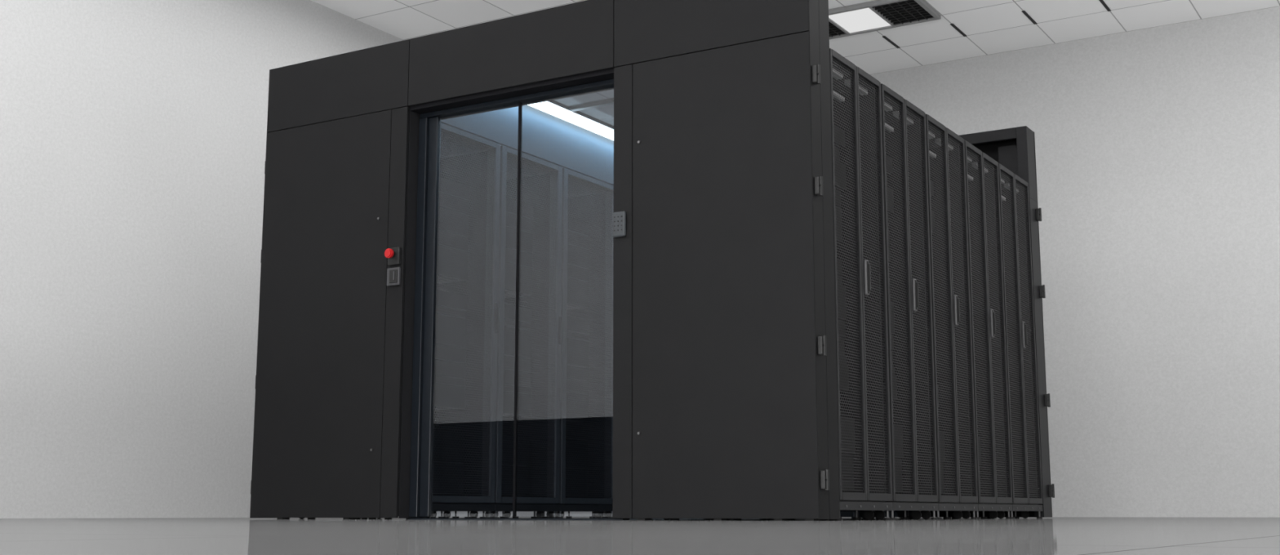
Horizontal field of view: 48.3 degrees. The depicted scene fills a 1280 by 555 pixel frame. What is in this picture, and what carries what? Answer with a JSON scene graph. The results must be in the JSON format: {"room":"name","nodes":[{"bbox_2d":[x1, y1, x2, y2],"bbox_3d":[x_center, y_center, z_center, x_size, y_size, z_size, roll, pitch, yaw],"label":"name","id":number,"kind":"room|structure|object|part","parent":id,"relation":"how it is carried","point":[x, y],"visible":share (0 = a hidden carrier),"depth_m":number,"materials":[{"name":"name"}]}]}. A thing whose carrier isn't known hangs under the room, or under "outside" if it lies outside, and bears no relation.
{"room":"server room","nodes":[
{"label":"server room","id":0,"kind":"room"},
{"bbox_2d":[0,0,591,518],"bbox_3d":[-4.998,-0.832,7.191,0.100,4.050,17.300,-6,-11,31],"label":"wall","id":1,"kind":"structure","parent":0,"point":[133,133],"depth_m":9.64,"materials":[{"name":"white paint"}]},
{"bbox_2d":[527,101,613,140],"bbox_3d":[-0.289,-0.978,9.315,0.060,0.057,3.164,-6,-11,31],"label":"light strip","id":2,"kind":"object","parent":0,"point":[547,107],"depth_m":9.06,"materials":[{"name":"white plastic"}]},
{"bbox_2d":[0,516,1279,554],"bbox_3d":[-0.130,0.737,3.955,11.470,0.100,17.500,-6,-11,31],"label":"floor","id":3,"kind":"structure","parent":0,"point":[184,535],"depth_m":1.90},
{"bbox_2d":[288,123,500,519],"bbox_3d":[-1.434,0.289,8.266,1.060,2.190,0.650,-6,-11,31],"label":"rack","id":4,"kind":"object","parent":3,"relation":"on","point":[467,319],"visible":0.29,"depth_m":8.17,"materials":[{"name":"metal"}]},
{"bbox_2d":[365,145,562,518],"bbox_3d":[-1.097,0.380,8.816,1.060,2.190,0.650,-6,-11,31],"label":"rack","id":5,"kind":"object","parent":3,"relation":"on","point":[540,319],"visible":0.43,"depth_m":8.69,"materials":[{"name":"metal"}]},
{"bbox_2d":[430,168,613,518],"bbox_3d":[-0.760,0.471,9.367,1.060,2.190,0.650,-6,-11,31],"label":"rack","id":6,"kind":"object","parent":3,"relation":"on","point":[586,397],"visible":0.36,"depth_m":9.23,"materials":[{"name":"metal"}]},
{"bbox_2d":[492,511,611,518],"bbox_3d":[-0.423,0.562,9.918,1.060,2.190,0.650,-6,-11,31],"label":"rack","id":7,"kind":"object","parent":3,"relation":"on","point":[507,513],"visible":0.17,"depth_m":9.71,"materials":[{"name":"metal"}]},
{"bbox_2d":[558,511,602,517],"bbox_3d":[-0.086,0.653,10.469,1.060,2.190,0.650,-6,-11,31],"label":"rack","id":8,"kind":"object","parent":3,"relation":"on","point":[562,512],"visible":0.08,"depth_m":10.28,"materials":[{"name":"metal"}]},
{"bbox_2d":[249,0,1054,520],"bbox_3d":[0.242,0.170,8.746,3.484,2.580,3.748,-6,-11,31],"label":"enclosure","id":9,"kind":"object","parent":3,"relation":"on","point":[717,162],"depth_m":6.89,"materials":[{"name":"black metal"}]},
{"bbox_3d":[-1.317,-0.114,7.566,0.080,0.093,0.063,-6,-11,31],"label":"emergency stop button","id":10,"kind":"part","parent":9,"relation":"part of","materials":[{"name":"red plastic"}]},
{"bbox_2d":[386,266,400,286],"bbox_3d":[-1.309,-0.005,7.564,0.086,0.096,0.028,-6,-11,31],"label":"switch","id":11,"kind":"object","parent":9,"relation":"attached to","point":[393,274],"visible":1,"depth_m":7.55,"materials":[{"name":"grey plastic"}]},
{"bbox_2d":[408,79,629,519],"bbox_3d":[-0.615,0.136,7.310,1.308,2.179,0.110,-6,-11,31],"label":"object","id":12,"kind":"structure","parent":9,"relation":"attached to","point":[429,127],"depth_m":7.53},
{"bbox_3d":[0.266,-0.903,8.963,1.420,0.381,3.264,-6,-11,31],"label":"roof frame","id":13,"kind":"part","parent":9,"relation":"part of","materials":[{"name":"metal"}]},
{"bbox_2d":[612,211,626,237],"bbox_3d":[-0.100,-0.256,6.869,0.072,0.124,0.022,-6,-11,31],"label":"keypad","id":14,"kind":"object","parent":9,"relation":"attached to","point":[619,219],"visible":1,"depth_m":6.86,"materials":[{"name":"plastic"}]},
{"bbox_2d":[650,48,893,520],"bbox_3d":[0.620,0.086,7.041,1.060,2.190,0.650,-6,-11,31],"label":"rack","id":15,"kind":"object","parent":3,"relation":"on","point":[863,388],"visible":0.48,"depth_m":6.91,"materials":[{"name":"metal"}]},
{"bbox_2d":[710,83,938,519],"bbox_3d":[0.957,0.177,7.592,1.060,2.190,0.650,-6,-11,31],"label":"rack","id":16,"kind":"object","parent":3,"relation":"on","point":[905,184],"visible":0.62,"depth_m":7.45,"materials":[{"name":"metal"}]},
{"bbox_2d":[765,114,977,519],"bbox_3d":[1.294,0.268,8.143,1.060,2.190,0.650,-6,-11,31],"label":"rack","id":17,"kind":"object","parent":3,"relation":"on","point":[957,468],"visible":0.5,"depth_m":8.01,"materials":[{"name":"metal"}]},
{"bbox_2d":[840,140,1012,519],"bbox_3d":[1.631,0.359,8.693,1.060,2.190,0.650,-6,-11,31],"label":"rack","id":18,"kind":"object","parent":3,"relation":"on","point":[994,487],"visible":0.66,"depth_m":8.55,"materials":[{"name":"metal"}]},
{"bbox_2d":[857,163,1043,518],"bbox_3d":[1.968,0.450,9.244,1.060,2.190,0.650,-6,-11,31],"label":"rack","id":19,"kind":"object","parent":3,"relation":"on","point":[1019,308],"visible":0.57,"depth_m":9.10,"materials":[{"name":"metal"}]},
{"bbox_2d":[311,0,1279,119],"bbox_3d":[-0.130,-3.358,4.632,11.470,0.100,17.500,-6,-11,31],"label":"ceiling","id":20,"kind":"structure","parent":0,"point":[990,27],"depth_m":11.78,"materials":[{"name":"tile"}]},
{"bbox_2d":[828,0,941,39],"bbox_3d":[1.799,-2.118,11.711,1.190,0.035,0.590,-6,-11,31],"label":"ceiling light fixture","id":21,"kind":"object","parent":20,"relation":"in","point":[880,15],"depth_m":11.62,"materials":[{"name":"white plastic"}]},
{"bbox_2d":[882,0,1111,48],"bbox_3d":[4.483,-2.260,10.945,5.424,0.006,0.360,-6,-11,31],"label":"ceiling air slots","id":22,"kind":"object","parent":20,"relation":"in","point":[1102,2],"depth_m":11.86,"materials":[{"name":"black metal"}]},
{"bbox_2d":[591,6,1279,517],"bbox_3d":[4.364,-0.096,11.643,11.470,4.050,0.100,-6,-11,31],"label":"wall","id":23,"kind":"structure","parent":0,"point":[1157,148],"depth_m":11.67,"materials":[{"name":"white paint"}]}
]}

